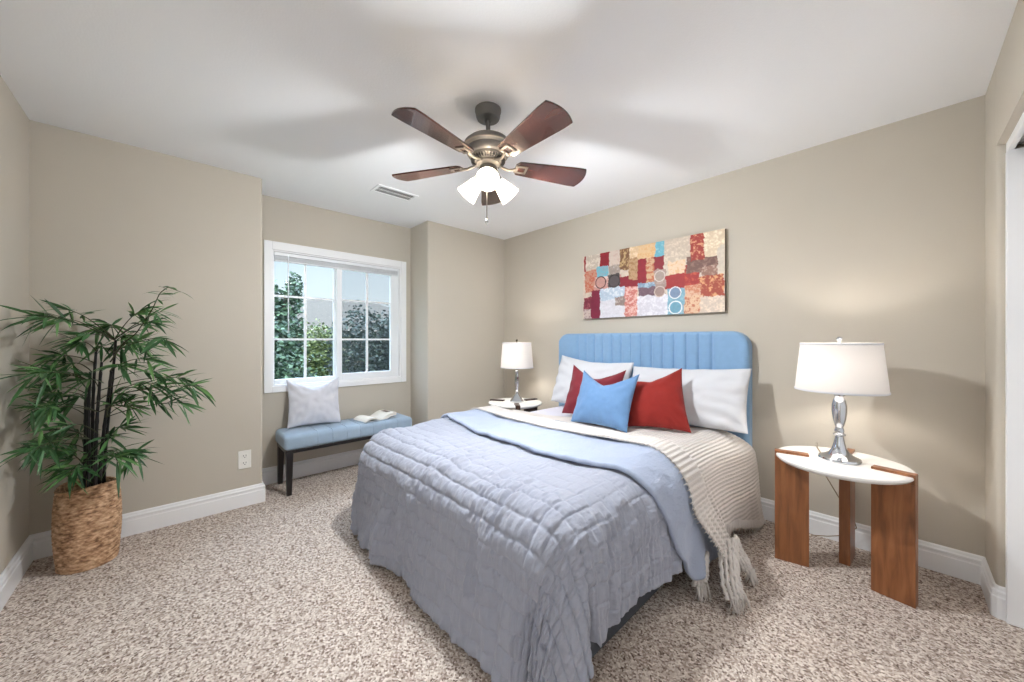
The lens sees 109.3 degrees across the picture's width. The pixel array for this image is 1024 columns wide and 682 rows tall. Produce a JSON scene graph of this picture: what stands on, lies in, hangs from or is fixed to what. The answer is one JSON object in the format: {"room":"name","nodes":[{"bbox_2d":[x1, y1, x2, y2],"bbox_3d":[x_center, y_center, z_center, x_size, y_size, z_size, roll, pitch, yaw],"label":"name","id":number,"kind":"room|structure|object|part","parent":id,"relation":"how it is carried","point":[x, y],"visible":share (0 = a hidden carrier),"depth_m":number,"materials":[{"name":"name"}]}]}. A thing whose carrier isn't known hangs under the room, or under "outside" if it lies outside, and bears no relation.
{"room":"bedroom","nodes":[
{"label":"bedroom","id":0,"kind":"room"},
{"bbox_2d":[0,75,28,573],"bbox_3d":[-1.422,0.000,0.587,0.120,2.440,4.800,0,0,-43],"label":"wall","id":1,"kind":"structure","parent":0,"point":[14,123],"depth_m":1.80,"materials":[{"name":"beige paint"}]},
{"bbox_2d":[0,535,32,611],"bbox_3d":[-1.808,1.150,1.099,0.016,0.140,2.515,0,0,-43],"label":"baseboard","id":2,"kind":"structure","parent":1,"relation":"attached to","point":[17,567],"depth_m":1.79,"materials":[{"name":"white paint"}]},
{"bbox_2d":[51,476,122,574],"bbox_3d":[-2.325,0.998,1.994,0.257,0.445,0.256,0,0,-43],"label":"basket","id":3,"kind":"object","parent":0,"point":[86,525],"depth_m":1.92,"materials":[{"name":"brown wicker"}]},
{"bbox_2d":[29,120,503,534],"bbox_3d":[-1.556,0.000,3.402,3.532,2.440,0.505,0,0,-43],"label":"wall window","id":4,"kind":"structure","parent":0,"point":[111,223],"depth_m":2.50,"materials":[{"name":"beige paint"}]},
{"bbox_2d":[31,448,362,559],"bbox_3d":[-1.503,1.150,3.345,3.532,0.140,0.381,0,0,-43],"label":"baseboard","id":5,"kind":"structure","parent":4,"relation":"attached to","point":[136,522],"depth_m":2.52,"materials":[{"name":"white paint"}]},
{"bbox_2d":[238,449,250,469],"bbox_3d":[-1.964,0.878,2.669,0.078,0.132,0.009,0,0,-43],"label":"wall outlet","id":6,"kind":"object","parent":4,"relation":"attached to","point":[244,457],"visible":1,"depth_m":2.67,"materials":[{"name":"white plastic"}]},
{"bbox_2d":[264,240,405,392],"bbox_3d":[-1.656,-0.197,3.534,1.284,1.290,0.140,0,0,-43],"label":"window","id":7,"kind":"structure","parent":4,"relation":"attached to","point":[396,372],"depth_m":3.49,"materials":[{"name":"white paint"}]},
{"bbox_3d":[-1.896,-0.187,3.341,0.531,1.146,0.040,0,0,-43],"label":"sash","id":8,"kind":"part","parent":7,"relation":"part of","materials":[{"name":"white plastic"}]},
{"bbox_3d":[-1.463,-0.187,3.705,0.628,1.146,0.040,0,0,-43],"label":"sash","id":9,"kind":"part","parent":7,"relation":"part of","materials":[{"name":"white plastic"}]},
{"bbox_2d":[274,252,398,332],"bbox_3d":[-1.638,-0.409,3.514,1.132,0.699,0.046,0,0,-43],"label":"window blind","id":10,"kind":"object","parent":4,"relation":"attached to","point":[278,256],"visible":0.96,"depth_m":3.42,"materials":[{"name":"white plastic"}]},
{"bbox_3d":[-1.640,-0.688,3.517,1.120,0.012,0.030,0,0,-43],"label":"rail","id":11,"kind":"part","parent":10,"relation":"part of","materials":[{"name":"white plastic"}]},
{"bbox_2d":[0,0,1017,239],"bbox_3d":[-0.081,-1.295,1.842,3.800,0.150,4.800,0,0,-43],"label":"ceiling","id":12,"kind":"structure","parent":0,"point":[300,97],"depth_m":1.69,"materials":[{"name":"white paint"}]},
{"bbox_2d":[370,184,418,201],"bbox_3d":[-0.971,-1.216,3.015,0.350,0.007,0.170,0,0,-43],"label":"ceiling vent","id":13,"kind":"object","parent":12,"relation":"in","point":[381,189],"visible":1,"depth_m":3.01,"materials":[{"name":"white metal"}]},
{"bbox_2d":[391,100,586,224],"bbox_3d":[-0.121,-0.906,1.897,1.086,0.628,1.077,0,0,-43],"label":"ceiling fan","id":14,"kind":"object","parent":12,"relation":"hanging from","point":[488,150],"visible":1,"depth_m":1.84,"materials":[{"name":"brown wood"}]},
{"bbox_3d":[-0.468,-0.934,2.037,0.417,0.008,0.156,0,12,18],"label":"blade","id":15,"kind":"part","parent":14,"relation":"part of","materials":[{"name":"brown wood"}]},
{"bbox_3d":[-0.337,-0.934,1.636,0.156,0.008,0.417,15,9,35],"label":"blade","id":16,"kind":"part","parent":14,"relation":"part of","materials":[{"name":"brown wood"}]},
{"bbox_3d":[-0.215,-0.823,1.971,0.106,0.116,0.116,-42,-18,21],"label":"lamp shade","id":17,"kind":"part","parent":14,"relation":"part of","materials":[{"name":"white glass"}]},
{"bbox_3d":[-0.121,-0.823,1.827,0.116,0.116,0.106,0,39,-3],"label":"lamp shade","id":18,"kind":"part","parent":14,"relation":"part of","materials":[{"name":"white glass"}]},
{"bbox_3d":[-0.122,-0.830,1.836,0.044,0.044,0.070,0,39,-3],"label":"bulb","id":19,"kind":"part","parent":14,"relation":"part of","materials":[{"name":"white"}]},
{"bbox_3d":[-0.127,-0.934,2.285,0.156,0.008,0.417,-12,0,0],"label":"blade","id":20,"kind":"part","parent":14,"relation":"part of","materials":[{"name":"brown wood"}]},
{"bbox_3d":[-0.043,-0.823,1.981,0.106,0.116,0.116,44,-22,-25],"label":"lamp shade","id":21,"kind":"part","parent":14,"relation":"part of","materials":[{"name":"white glass"}]},
{"bbox_3d":[0.085,-0.934,1.637,0.156,0.008,0.417,15,-9,-35],"label":"blade","id":22,"kind":"part","parent":14,"relation":"part of","materials":[{"name":"brown wood"}]},
{"bbox_3d":[0.214,-0.934,2.038,0.417,0.008,0.156,0,-12,-18],"label":"blade","id":23,"kind":"part","parent":14,"relation":"part of","materials":[{"name":"brown wood"}]},
{"bbox_2d":[0,464,1023,681],"bbox_3d":[-0.081,1.280,1.842,3.800,0.120,4.800,0,0,-43],"label":"floor","id":24,"kind":"structure","parent":0,"point":[281,588],"depth_m":1.58,"materials":[{"name":"carpet"}]},
{"bbox_2d":[0,286,215,574],"bbox_3d":[-2.118,0.463,1.988,0.755,1.514,0.768,0,0,-43],"label":"bamboo","id":25,"kind":"object","parent":24,"relation":"on","point":[86,524],"visible":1,"depth_m":1.93,"materials":[{"name":"green plant"}]},
{"bbox_2d":[275,413,411,495],"bbox_3d":[-1.488,0.984,3.317,1.090,0.471,0.374,0,0,-43],"label":"bench","id":26,"kind":"object","parent":24,"relation":"on","point":[297,439],"visible":0.83,"depth_m":3.07,"materials":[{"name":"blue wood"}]},
{"bbox_3d":[-1.962,1.052,3.084,0.048,0.335,0.053,0,0,-43],"label":"leg","id":27,"kind":"part","parent":26,"relation":"part of","materials":[{"name":"brown wood"}]},
{"bbox_3d":[-1.754,1.052,2.861,0.048,0.335,0.053,0,0,-43],"label":"leg","id":28,"kind":"part","parent":26,"relation":"part of","materials":[{"name":"brown wood"}]},
{"bbox_2d":[286,377,340,428],"bbox_3d":[-1.751,0.544,3.218,0.423,0.407,0.173,0,0,-32],"label":"throw pillow","id":29,"kind":"object","parent":26,"relation":"on","point":[319,404],"visible":1,"depth_m":3.16,"materials":[{"name":"white fabric"}]},
{"bbox_3d":[-1.489,0.881,3.318,1.060,0.027,0.340,0,0,-43],"label":"seat frame","id":30,"kind":"part","parent":26,"relation":"part of","materials":[{"name":"brown wood"}]},
{"bbox_3d":[-1.489,0.811,3.318,1.090,0.118,0.370,0,0,-43],"label":"seat","id":31,"kind":"part","parent":26,"relation":"part of","materials":[{"name":"blue fabric"}]},
{"bbox_2d":[352,409,395,422],"bbox_3d":[-1.304,0.720,3.463,0.230,0.052,0.330,0,0,39],"label":"open book","id":32,"kind":"object","parent":26,"relation":"on","point":[382,414],"visible":1,"depth_m":3.44,"materials":[{"name":"white paper"}]},
{"bbox_2d":[489,398,541,411],"bbox_3d":[0.034,0.918,3.691,0.544,0.604,0.540,0,0,-43],"label":"side table","id":33,"kind":"object","parent":24,"relation":"on","point":[529,404],"visible":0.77,"depth_m":3.59,"materials":[{"name":"white stone"}]},
{"bbox_2d":[500,339,532,402],"bbox_3d":[0.050,0.309,3.686,0.336,0.635,0.336,0,0,-43],"label":"table lamp","id":34,"kind":"object","parent":33,"relation":"on","point":[516,355],"visible":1,"depth_m":3.56,"materials":[{"name":"white fabric"}]},
{"bbox_3d":[0.050,0.277,3.686,0.336,0.010,0.336,0,0,-43],"label":"shade trim","id":35,"kind":"part","parent":34,"relation":"part of","materials":[{"name":"white fabric"}]},
{"bbox_3d":[0.050,0.153,3.686,0.332,0.257,0.332,0,0,-43],"label":"lamp shade","id":36,"kind":"part","parent":34,"relation":"part of","materials":[{"name":"white fabric"}]},
{"bbox_3d":[0.050,0.918,3.491,0.046,0.604,0.149,0,0,-5],"label":"leg","id":37,"kind":"part","parent":33,"relation":"part of","materials":[{"name":"brown wood"}]},
{"bbox_3d":[0.195,0.918,3.805,0.149,0.604,0.046,0,0,-35],"label":"leg","id":38,"kind":"part","parent":33,"relation":"part of","materials":[{"name":"brown wood"}]},
{"bbox_2d":[532,331,751,657],"bbox_3d":[0.381,0.573,2.465,1.976,1.271,1.673,0,0,-43],"label":"bed","id":39,"kind":"object","parent":24,"relation":"on","point":[708,349],"visible":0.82,"depth_m":2.85,"materials":[{"name":"fabric"}]},
{"bbox_2d":[350,409,717,681],"bbox_3d":[-0.014,0.876,2.125,1.388,0.676,1.970,0,0,-43],"label":"comforter","id":40,"kind":"object","parent":39,"relation":"on","point":[524,543],"visible":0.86,"depth_m":1.50,"materials":[{"name":"grey fabric"}]},
{"bbox_2d":[551,355,633,402],"bbox_3d":[0.691,0.387,3.254,0.234,0.475,0.795,0,0,-44],"label":"bed pillow","id":41,"kind":"object","parent":39,"relation":"on","point":[565,370],"visible":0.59,"depth_m":3.30,"materials":[{"name":"white fabric"}]},
{"bbox_3d":[0.344,0.774,2.445,1.875,0.292,1.470,0,0,-43],"label":"mattress","id":42,"kind":"part","parent":39,"relation":"part of","materials":[{"name":"white fabric"}]},
{"bbox_2d":[471,405,765,616],"bbox_3d":[0.513,0.873,2.403,2.113,0.689,1.056,0,0,25],"label":"throw blanket","id":43,"kind":"object","parent":39,"relation":"on","point":[719,468],"visible":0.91,"depth_m":2.12,"materials":[{"name":"white fabric"}]},
{"bbox_2d":[562,365,625,413],"bbox_3d":[0.634,0.412,2.859,0.477,0.411,0.184,0,0,40],"label":"throw pillow","id":44,"kind":"object","parent":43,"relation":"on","point":[577,375],"visible":0.46,"depth_m":2.89,"materials":[{"name":"red fabric"}]},
{"bbox_2d":[571,370,638,432],"bbox_3d":[0.646,0.419,2.584,0.202,0.374,0.462,0,0,-44],"label":"throw pillow","id":45,"kind":"object","parent":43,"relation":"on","point":[607,405],"visible":1,"depth_m":2.49,"materials":[{"name":"blue fabric"}]},
{"bbox_2d":[628,368,690,432],"bbox_3d":[0.977,0.400,2.512,0.467,0.414,0.205,0,0,24],"label":"throw pillow","id":46,"kind":"object","parent":43,"relation":"on","point":[659,403],"visible":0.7,"depth_m":2.44,"materials":[{"name":"red fabric"}]},
{"bbox_3d":[1.045,0.569,3.087,0.030,1.263,1.673,0,0,-43],"label":"headboard","id":47,"kind":"part","parent":39,"relation":"part of","materials":[{"name":"blue fabric"}]},
{"bbox_2d":[633,366,751,433],"bbox_3d":[1.247,0.406,2.650,0.846,0.431,0.249,0,0,44],"label":"bed pillow","id":48,"kind":"object","parent":39,"relation":"on","point":[713,398],"visible":0.66,"depth_m":2.44,"materials":[{"name":"white fabric"}]},
{"bbox_2d":[775,446,917,608],"bbox_3d":[1.709,0.918,1.894,0.545,0.604,0.545,0,0,-43],"label":"side table","id":49,"kind":"object","parent":24,"relation":"on","point":[894,486],"visible":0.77,"depth_m":1.77,"materials":[{"name":"brown wood"}]},
{"bbox_3d":[1.544,0.918,2.007,0.149,0.604,0.046,0,0,35],"label":"leg","id":50,"kind":"part","parent":49,"relation":"part of","materials":[{"name":"brown wood"}]},
{"bbox_2d":[794,337,890,536],"bbox_3d":[1.774,0.597,1.958,0.531,1.231,0.376,0,0,-43],"label":"table lamp","id":51,"kind":"object","parent":49,"relation":"on","point":[839,369],"visible":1,"depth_m":1.80,"materials":[{"name":"white fabric"}]},
{"bbox_3d":[1.814,0.913,2.073,0.314,0.599,0.209,0,0,-43],"label":"power cord","id":52,"kind":"part","parent":51,"relation":"part of","materials":[{"name":"brown plastic"}]},
{"bbox_3d":[1.717,0.020,1.905,0.328,0.010,0.328,0,0,-43],"label":"shade trim","id":53,"kind":"part","parent":51,"relation":"part of","materials":[{"name":"white fabric"}]},
{"bbox_3d":[1.717,0.141,1.905,0.372,0.252,0.372,0,0,-43],"label":"lamp shade","id":54,"kind":"part","parent":51,"relation":"part of","materials":[{"name":"white fabric"}]},
{"bbox_3d":[1.717,0.262,1.905,0.376,0.010,0.376,0,0,-43],"label":"shade trim","id":55,"kind":"part","parent":51,"relation":"part of","materials":[{"name":"white fabric"}]},
{"bbox_3d":[1.862,0.918,2.019,0.149,0.604,0.046,0,0,-39],"label":"leg","id":56,"kind":"part","parent":49,"relation":"part of","materials":[{"name":"brown wood"}]},
{"bbox_3d":[1.810,0.918,1.722,0.046,0.604,0.149,0,0,-31],"label":"leg","id":57,"kind":"part","parent":49,"relation":"part of","materials":[{"name":"brown wood"}]},
{"bbox_2d":[504,95,984,556],"bbox_3d":[1.252,0.000,3.089,0.140,2.440,4.800,0,0,-43],"label":"wall","id":58,"kind":"structure","parent":0,"point":[876,235],"depth_m":2.18,"materials":[{"name":"beige paint"}]},
{"bbox_2d":[583,228,725,318],"bbox_3d":[1.128,-0.506,3.092,0.036,0.604,1.243,0,0,-43],"label":"canvas painting","id":59,"kind":"object","parent":58,"relation":"attached to","point":[686,274],"visible":1,"depth_m":2.98,"materials":[{"name":"multicoloured fabric"}]},
{"bbox_2d":[761,497,983,584],"bbox_3d":[1.125,1.150,3.111,0.016,0.140,3.585,0,0,-43],"label":"baseboard","id":60,"kind":"structure","parent":58,"relation":"attached to","point":[963,565],"depth_m":1.94,"materials":[{"name":"white paint"}]},
{"bbox_2d":[985,0,1023,586],"bbox_3d":[1.179,0.000,0.480,3.532,2.440,0.330,0,0,-43],"label":"wall","id":61,"kind":"structure","parent":0,"point":[1004,96],"depth_m":1.60,"materials":[{"name":"beige paint"}]},
{"bbox_2d":[981,557,1005,620],"bbox_3d":[2.244,1.150,1.696,0.316,0.140,0.042,0,0,-43],"label":"baseboard","id":62,"kind":"structure","parent":61,"relation":"attached to","point":[994,594],"depth_m":1.61,"materials":[{"name":"white paint"}]},
{"bbox_2d":[1005,112,1023,628],"bbox_3d":[1.612,0.177,0.952,1.655,2.085,0.186,0,0,-43],"label":"trim","id":63,"kind":"structure","parent":61,"relation":"attached to","point":[1014,158],"depth_m":1.55,"materials":[{"name":"white paint"}]},
{"label":"outside","id":64,"kind":"structure","parent":0,"visible":0},
{"bbox_3d":[-16.359,4.270,28.450,75.000,0.100,56.100,0,0,-43],"label":"ground","id":65,"kind":"structure","parent":64,"visible":0},
{"bbox_2d":[274,271,323,378],"bbox_3d":[-4.891,1.432,6.621,2.492,5.584,2.640,0,0,-43],"label":"tree","id":66,"kind":"object","parent":65,"relation":"on","point":[284,350],"visible":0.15,"depth_m":6.86,"materials":[{"name":"green plant"}]},
{"bbox_2d":[296,318,360,376],"bbox_3d":[-4.827,1.821,9.576,1.752,4.807,1.998,0,0,-43],"label":"tree","id":67,"kind":"object","parent":65,"relation":"on","point":[314,346],"visible":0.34,"depth_m":9.27,"materials":[{"name":"green plant"}]},
{"bbox_2d":[274,297,388,367],"bbox_3d":[-7.908,1.220,16.569,8.900,6.000,7.800,0,0,-43],"label":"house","id":68,"kind":"structure","parent":65,"relation":"on","point":[322,310],"depth_m":14.93,"materials":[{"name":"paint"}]},
{"bbox_2d":[319,302,388,375],"bbox_3d":[-2.670,1.683,7.861,2.529,5.082,2.585,0,0,-40],"label":"tree","id":69,"kind":"object","parent":65,"relation":"on","point":[379,361],"visible":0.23,"depth_m":7.42,"materials":[{"name":"green plant"}]}
]}

